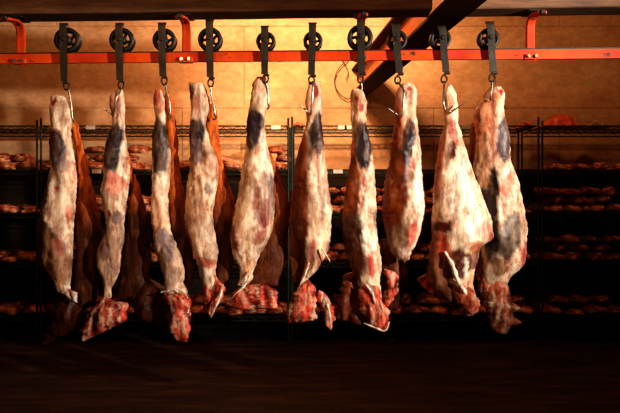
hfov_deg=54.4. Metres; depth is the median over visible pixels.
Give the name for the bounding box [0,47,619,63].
rail
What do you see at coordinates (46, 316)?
wire shelf
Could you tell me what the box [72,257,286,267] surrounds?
wire shelf
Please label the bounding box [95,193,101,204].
meat cut
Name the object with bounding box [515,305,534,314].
meat cut
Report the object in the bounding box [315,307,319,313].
meat cut
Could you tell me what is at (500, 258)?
carcass
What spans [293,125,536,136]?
wire shelf
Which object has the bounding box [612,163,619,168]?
meat cut
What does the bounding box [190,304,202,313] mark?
meat cut
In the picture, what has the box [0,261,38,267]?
wire shelf
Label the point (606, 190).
meat cut
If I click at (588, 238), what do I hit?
meat cut
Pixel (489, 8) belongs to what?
timber beam
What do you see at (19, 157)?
meat cut
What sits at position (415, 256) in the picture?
meat cut
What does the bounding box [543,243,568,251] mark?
meat cut
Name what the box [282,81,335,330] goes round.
carcass
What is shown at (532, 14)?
hanger
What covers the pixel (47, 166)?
meat cut
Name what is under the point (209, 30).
hook
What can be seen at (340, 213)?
wire shelf
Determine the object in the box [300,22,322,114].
hook
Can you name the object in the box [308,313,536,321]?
wire shelf
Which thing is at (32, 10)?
ceiling
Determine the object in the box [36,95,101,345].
carcass
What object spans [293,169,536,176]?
wire shelf
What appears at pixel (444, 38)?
hook
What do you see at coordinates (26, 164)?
meat cut
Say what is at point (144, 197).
meat cut
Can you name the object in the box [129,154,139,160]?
meat cut
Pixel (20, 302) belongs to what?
meat cut
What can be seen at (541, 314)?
wire shelf
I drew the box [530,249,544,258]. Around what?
meat cut
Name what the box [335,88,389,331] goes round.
carcass
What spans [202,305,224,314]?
meat cut
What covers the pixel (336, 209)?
meat cut
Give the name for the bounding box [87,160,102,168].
meat cut
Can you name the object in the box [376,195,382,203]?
meat cut
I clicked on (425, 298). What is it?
meat cut
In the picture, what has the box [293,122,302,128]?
rib slab
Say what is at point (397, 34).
hook
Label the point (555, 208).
meat cut
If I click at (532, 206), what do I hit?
meat cut
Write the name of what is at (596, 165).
meat cut
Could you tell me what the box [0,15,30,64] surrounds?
hanger
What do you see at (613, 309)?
meat cut
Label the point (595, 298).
meat cut
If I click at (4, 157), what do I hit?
meat cut
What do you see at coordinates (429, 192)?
meat cut
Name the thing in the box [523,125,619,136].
wire shelf
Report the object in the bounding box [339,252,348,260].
meat cut
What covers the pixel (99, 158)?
meat cut
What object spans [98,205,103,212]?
meat cut
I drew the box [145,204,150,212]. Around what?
meat cut
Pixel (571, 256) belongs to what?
meat cut
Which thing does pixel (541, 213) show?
wire shelf
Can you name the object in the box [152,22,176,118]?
hook
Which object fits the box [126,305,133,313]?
meat cut
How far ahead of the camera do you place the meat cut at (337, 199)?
5.35 m
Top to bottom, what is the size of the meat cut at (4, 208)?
0.080 m
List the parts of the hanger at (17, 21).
arm, mounting plate, clamp plate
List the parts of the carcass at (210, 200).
leg and loin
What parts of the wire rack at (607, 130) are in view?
post, post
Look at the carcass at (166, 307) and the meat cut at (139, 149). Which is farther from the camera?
the meat cut at (139, 149)
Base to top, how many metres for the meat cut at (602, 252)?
0.084 m
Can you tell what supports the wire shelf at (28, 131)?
attached to the wire rack at (28, 131)
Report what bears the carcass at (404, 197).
hanging from the hook at (397, 34)
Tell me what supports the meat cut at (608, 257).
on the wire rack at (607, 130)
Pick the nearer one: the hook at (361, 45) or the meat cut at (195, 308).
the hook at (361, 45)
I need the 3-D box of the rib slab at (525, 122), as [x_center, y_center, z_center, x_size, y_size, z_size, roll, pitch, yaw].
[1.923,-0.730,5.400,0.110,0.058,0.306,0,0,0]
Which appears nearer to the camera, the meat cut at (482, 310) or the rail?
the rail
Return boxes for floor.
[0,330,619,412]
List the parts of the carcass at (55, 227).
leg and loin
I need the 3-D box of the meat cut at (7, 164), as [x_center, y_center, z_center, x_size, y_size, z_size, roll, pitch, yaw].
[-2.648,-0.362,5.336,0.195,0.082,0.257,0,0,-2]
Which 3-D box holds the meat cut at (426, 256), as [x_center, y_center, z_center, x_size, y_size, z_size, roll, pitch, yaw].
[1.100,0.445,5.330,0.226,0.071,0.193,0,0,17]
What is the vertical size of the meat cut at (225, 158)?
0.078 m
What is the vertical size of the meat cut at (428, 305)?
0.070 m
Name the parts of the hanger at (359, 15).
clamp plate, mounting plate, arm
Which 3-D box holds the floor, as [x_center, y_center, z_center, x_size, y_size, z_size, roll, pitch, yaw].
[0.000,1.250,2.185,7.600,0.100,7.570,0,0,0]
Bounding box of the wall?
[0,15,619,329]
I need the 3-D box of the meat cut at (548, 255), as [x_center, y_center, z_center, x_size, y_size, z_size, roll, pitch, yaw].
[2.142,0.439,5.326,0.202,0.084,0.266,0,0,-1]
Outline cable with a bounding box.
[334,61,349,99]
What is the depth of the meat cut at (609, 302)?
5.52 m
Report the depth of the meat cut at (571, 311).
5.27 m
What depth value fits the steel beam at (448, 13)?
3.61 m
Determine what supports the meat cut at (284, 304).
on the wire rack at (90, 129)
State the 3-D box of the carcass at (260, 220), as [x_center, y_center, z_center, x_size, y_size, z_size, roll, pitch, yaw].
[-0.258,-0.069,3.012,0.335,1.159,0.168,0,0,-9]
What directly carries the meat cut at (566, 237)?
on the meat cut at (571, 247)
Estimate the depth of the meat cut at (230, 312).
5.27 m
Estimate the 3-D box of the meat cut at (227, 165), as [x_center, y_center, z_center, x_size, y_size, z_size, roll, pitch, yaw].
[-0.709,-0.361,5.321,0.191,0.080,0.252,0,0,-12]
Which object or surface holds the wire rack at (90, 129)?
on the floor
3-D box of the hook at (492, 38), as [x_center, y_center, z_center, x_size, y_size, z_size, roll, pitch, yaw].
[0.886,-0.716,2.990,0.104,0.393,0.075,0,0,0]
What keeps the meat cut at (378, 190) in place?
on the meat cut
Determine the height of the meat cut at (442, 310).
0.072 m
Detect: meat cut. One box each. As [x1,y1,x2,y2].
[0,153,13,161]
[0,161,18,168]
[0,204,22,212]
[0,249,11,256]
[0,256,19,261]
[0,300,13,304]
[0,303,25,314]
[10,153,35,161]
[11,249,32,256]
[14,300,29,306]
[16,160,43,169]
[16,204,38,211]
[16,251,35,261]
[21,208,39,212]
[22,304,45,314]
[42,304,54,309]
[43,163,77,168]
[74,154,90,161]
[84,146,104,153]
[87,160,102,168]
[92,155,103,161]
[92,294,111,303]
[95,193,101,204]
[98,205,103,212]
[112,294,126,301]
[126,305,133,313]
[127,194,149,203]
[128,144,151,153]
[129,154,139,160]
[131,161,144,168]
[136,163,151,171]
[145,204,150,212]
[151,251,158,261]
[179,161,189,168]
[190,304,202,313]
[191,293,204,303]
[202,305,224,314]
[219,295,229,303]
[222,155,229,161]
[223,161,240,168]
[224,308,245,315]
[242,309,266,314]
[266,305,286,314]
[267,146,286,153]
[274,161,286,168]
[275,153,290,161]
[277,301,289,306]
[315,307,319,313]
[323,250,338,260]
[328,187,339,194]
[329,294,341,302]
[330,243,344,250]
[331,195,343,203]
[332,205,341,212]
[338,187,345,194]
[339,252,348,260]
[376,188,381,194]
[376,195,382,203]
[390,304,404,314]
[399,293,412,303]
[401,301,421,306]
[404,304,429,314]
[407,253,424,260]
[414,292,440,305]
[418,243,429,251]
[422,303,443,307]
[424,253,428,260]
[425,188,432,195]
[425,196,432,203]
[428,305,448,314]
[448,309,473,315]
[476,303,487,313]
[510,295,525,302]
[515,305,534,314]
[525,202,549,211]
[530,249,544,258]
[533,187,559,194]
[533,234,558,242]
[540,205,562,212]
[540,251,566,261]
[540,304,562,314]
[543,195,566,204]
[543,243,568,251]
[544,294,568,303]
[548,163,568,168]
[549,303,576,309]
[557,232,581,243]
[559,188,580,194]
[562,204,582,212]
[562,308,584,314]
[564,251,582,260]
[565,294,587,303]
[566,195,593,204]
[566,243,589,251]
[569,303,594,308]
[571,163,589,168]
[577,186,601,194]
[578,303,608,314]
[580,234,603,242]
[581,204,604,212]
[581,252,604,261]
[585,295,610,302]
[586,243,611,251]
[588,195,612,203]
[591,162,608,168]
[591,251,610,255]
[592,301,611,306]
[601,186,617,195]
[601,235,619,242]
[603,254,619,261]
[604,203,619,212]
[604,304,619,314]
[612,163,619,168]
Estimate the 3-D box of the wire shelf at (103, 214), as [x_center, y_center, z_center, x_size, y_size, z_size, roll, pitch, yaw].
[-1.253,0.077,5.450,2.114,0.046,0.511,0,0,0]
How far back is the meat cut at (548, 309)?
5.26 m
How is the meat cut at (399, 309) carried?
on the wire rack at (342, 129)
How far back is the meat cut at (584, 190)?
5.35 m
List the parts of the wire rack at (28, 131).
post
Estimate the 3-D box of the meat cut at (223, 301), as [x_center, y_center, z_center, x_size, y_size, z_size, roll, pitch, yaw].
[-0.789,0.830,5.415,0.197,0.076,0.245,0,1,4]
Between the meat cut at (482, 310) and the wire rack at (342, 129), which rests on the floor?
the wire rack at (342, 129)
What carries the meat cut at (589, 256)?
on the wire rack at (607, 130)
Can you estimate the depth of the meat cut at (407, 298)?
5.35 m
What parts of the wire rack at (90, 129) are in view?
post, post, post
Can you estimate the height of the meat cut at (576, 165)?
0.065 m
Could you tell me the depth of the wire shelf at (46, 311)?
5.20 m
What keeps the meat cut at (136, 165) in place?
on the wire rack at (90, 129)
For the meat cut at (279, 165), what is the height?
0.080 m
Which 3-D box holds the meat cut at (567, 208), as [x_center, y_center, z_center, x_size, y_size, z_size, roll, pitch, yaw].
[2.313,0.017,5.335,0.179,0.075,0.235,0,0,18]
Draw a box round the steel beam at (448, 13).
[352,0,486,93]
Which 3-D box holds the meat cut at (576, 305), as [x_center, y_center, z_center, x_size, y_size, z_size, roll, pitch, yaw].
[2.522,0.907,5.573,0.189,0.079,0.249,0,0,-12]
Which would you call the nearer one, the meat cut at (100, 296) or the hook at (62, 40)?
the hook at (62, 40)
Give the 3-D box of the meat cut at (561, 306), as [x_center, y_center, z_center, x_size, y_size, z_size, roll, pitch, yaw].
[2.317,0.922,5.580,0.190,0.048,0.236,0,0,-22]
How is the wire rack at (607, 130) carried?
on the floor
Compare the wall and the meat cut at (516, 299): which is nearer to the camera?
the meat cut at (516, 299)
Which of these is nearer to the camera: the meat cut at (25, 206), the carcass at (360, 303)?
the carcass at (360, 303)
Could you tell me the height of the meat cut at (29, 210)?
0.042 m
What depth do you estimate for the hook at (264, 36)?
2.97 m
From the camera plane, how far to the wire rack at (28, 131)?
5.20 m
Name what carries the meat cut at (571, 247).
on the meat cut at (571, 256)
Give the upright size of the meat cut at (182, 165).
0.080 m
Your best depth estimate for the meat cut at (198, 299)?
5.36 m
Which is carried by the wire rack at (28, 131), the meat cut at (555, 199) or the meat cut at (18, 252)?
the meat cut at (18, 252)
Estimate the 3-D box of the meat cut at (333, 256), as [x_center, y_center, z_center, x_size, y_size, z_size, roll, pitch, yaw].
[0.160,0.435,5.322,0.160,0.092,0.239,0,0,31]
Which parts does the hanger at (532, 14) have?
mounting plate, clamp plate, arm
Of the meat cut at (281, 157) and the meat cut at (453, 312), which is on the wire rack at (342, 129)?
the meat cut at (453, 312)
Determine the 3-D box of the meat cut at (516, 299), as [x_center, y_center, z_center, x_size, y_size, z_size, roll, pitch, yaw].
[1.818,0.834,5.426,0.223,0.079,0.191,0,0,40]
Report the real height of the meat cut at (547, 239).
0.083 m
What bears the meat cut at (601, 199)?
on the meat cut at (612, 207)
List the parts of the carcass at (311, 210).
leg and loin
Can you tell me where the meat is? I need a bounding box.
[581,119,608,128]
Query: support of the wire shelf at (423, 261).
attached to the wire rack at (342, 129)
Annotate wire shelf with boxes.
[0,125,49,136]
[0,169,48,176]
[0,212,39,217]
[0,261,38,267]
[0,309,51,321]
[42,125,286,136]
[42,169,286,176]
[42,313,286,321]
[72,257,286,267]
[74,213,150,217]
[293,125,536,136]
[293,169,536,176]
[303,260,536,267]
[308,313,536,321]
[332,212,536,217]
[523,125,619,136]
[523,169,619,176]
[525,212,619,217]
[525,257,619,267]
[534,310,619,321]
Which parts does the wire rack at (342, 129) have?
post, post, post, post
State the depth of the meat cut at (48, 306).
5.55 m
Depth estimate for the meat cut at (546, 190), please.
5.35 m
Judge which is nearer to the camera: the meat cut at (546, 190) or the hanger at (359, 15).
the hanger at (359, 15)
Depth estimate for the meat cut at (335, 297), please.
5.42 m
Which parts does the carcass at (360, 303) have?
leg and loin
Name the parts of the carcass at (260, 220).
leg and loin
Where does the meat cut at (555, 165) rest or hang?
on the wire rack at (607, 130)
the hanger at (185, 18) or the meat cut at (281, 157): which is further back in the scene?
the meat cut at (281, 157)
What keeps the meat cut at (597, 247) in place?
on the meat cut
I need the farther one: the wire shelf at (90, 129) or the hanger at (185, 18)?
the wire shelf at (90, 129)
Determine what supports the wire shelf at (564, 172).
attached to the wire rack at (607, 130)
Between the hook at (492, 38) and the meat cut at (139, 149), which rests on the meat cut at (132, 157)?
the meat cut at (139, 149)
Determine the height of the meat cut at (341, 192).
0.082 m
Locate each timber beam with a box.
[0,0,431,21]
[467,0,619,16]
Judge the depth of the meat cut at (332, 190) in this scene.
5.37 m
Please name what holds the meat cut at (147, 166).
on the wire rack at (90, 129)
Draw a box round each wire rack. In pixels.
[0,120,51,345]
[39,118,290,345]
[290,117,540,345]
[520,121,619,345]
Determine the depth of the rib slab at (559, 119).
5.30 m
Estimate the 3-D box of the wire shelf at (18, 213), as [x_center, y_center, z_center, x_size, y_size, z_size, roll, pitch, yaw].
[-3.406,0.077,5.450,2.085,0.046,0.511,0,0,0]
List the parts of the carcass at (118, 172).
leg and loin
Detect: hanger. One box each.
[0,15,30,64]
[175,13,193,63]
[354,11,368,61]
[521,9,546,60]
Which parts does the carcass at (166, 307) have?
leg and loin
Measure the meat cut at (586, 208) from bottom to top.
0.072 m
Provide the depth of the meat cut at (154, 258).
5.25 m
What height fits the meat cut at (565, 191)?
0.066 m
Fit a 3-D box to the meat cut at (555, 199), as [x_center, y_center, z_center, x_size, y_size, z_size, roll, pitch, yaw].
[2.208,-0.060,5.430,0.124,0.087,0.203,0,0,-21]
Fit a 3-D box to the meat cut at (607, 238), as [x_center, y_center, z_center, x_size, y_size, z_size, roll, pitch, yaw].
[2.711,0.291,5.423,0.173,0.073,0.228,0,0,-9]
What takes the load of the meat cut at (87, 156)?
on the meat cut at (47, 166)
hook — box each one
[54,23,81,122]
[102,23,135,115]
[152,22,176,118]
[198,20,222,119]
[256,25,275,109]
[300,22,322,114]
[347,18,372,90]
[387,23,406,117]
[429,26,464,113]
[477,21,499,102]
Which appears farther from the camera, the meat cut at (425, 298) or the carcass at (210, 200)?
the meat cut at (425, 298)
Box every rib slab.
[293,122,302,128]
[517,121,532,128]
[540,114,581,128]
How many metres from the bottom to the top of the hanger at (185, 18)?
0.232 m
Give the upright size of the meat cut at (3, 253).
0.083 m
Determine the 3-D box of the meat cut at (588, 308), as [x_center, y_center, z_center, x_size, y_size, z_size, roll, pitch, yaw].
[2.508,0.904,5.333,0.204,0.086,0.269,0,0,-11]
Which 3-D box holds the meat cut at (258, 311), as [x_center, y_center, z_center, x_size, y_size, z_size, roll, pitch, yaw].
[-0.486,0.912,5.327,0.221,0.069,0.189,0,0,-16]
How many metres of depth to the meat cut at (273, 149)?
5.36 m
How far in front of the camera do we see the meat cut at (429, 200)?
5.36 m
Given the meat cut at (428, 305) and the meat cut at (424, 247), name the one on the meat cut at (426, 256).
the meat cut at (424, 247)
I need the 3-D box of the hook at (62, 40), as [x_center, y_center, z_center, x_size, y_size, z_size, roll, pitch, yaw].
[-1.204,-0.660,2.990,0.126,0.490,0.075,0,0,0]
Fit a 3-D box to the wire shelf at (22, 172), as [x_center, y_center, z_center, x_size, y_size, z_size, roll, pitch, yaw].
[-3.406,-0.298,5.450,2.085,0.046,0.511,0,0,0]
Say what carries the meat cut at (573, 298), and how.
on the meat cut at (588, 308)
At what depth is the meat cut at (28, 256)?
5.24 m
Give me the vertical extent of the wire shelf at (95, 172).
0.046 m
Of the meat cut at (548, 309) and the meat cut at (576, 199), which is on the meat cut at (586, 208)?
the meat cut at (576, 199)
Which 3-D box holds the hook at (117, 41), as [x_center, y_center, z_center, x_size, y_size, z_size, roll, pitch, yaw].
[-0.943,-0.675,2.979,0.140,0.460,0.100,0,0,9]
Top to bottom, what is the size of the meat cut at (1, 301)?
0.074 m
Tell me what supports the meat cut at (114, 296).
on the meat cut
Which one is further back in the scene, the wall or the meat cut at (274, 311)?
the wall
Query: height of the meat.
0.076 m
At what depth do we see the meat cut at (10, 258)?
5.26 m
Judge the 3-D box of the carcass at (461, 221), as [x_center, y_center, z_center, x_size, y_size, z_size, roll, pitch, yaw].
[0.717,-0.030,2.944,0.348,1.137,0.199,0,0,-13]
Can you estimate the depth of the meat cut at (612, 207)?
5.26 m
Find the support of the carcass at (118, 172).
hanging from the hook at (117, 41)
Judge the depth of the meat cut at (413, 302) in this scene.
5.51 m
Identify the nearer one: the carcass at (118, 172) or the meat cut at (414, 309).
the carcass at (118, 172)
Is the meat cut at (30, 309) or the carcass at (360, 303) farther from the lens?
the meat cut at (30, 309)
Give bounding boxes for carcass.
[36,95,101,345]
[80,89,151,340]
[130,89,193,341]
[184,82,234,317]
[225,76,290,309]
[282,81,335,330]
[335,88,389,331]
[380,82,425,309]
[417,84,493,315]
[468,86,527,334]
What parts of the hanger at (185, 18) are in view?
arm, clamp plate, mounting plate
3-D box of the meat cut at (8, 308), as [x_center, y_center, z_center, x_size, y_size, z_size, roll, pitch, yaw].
[-2.667,0.902,5.318,0.213,0.089,0.280,0,0,7]
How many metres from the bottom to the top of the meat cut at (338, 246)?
0.074 m
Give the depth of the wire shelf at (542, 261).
5.20 m
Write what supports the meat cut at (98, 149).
on the meat cut at (99, 158)

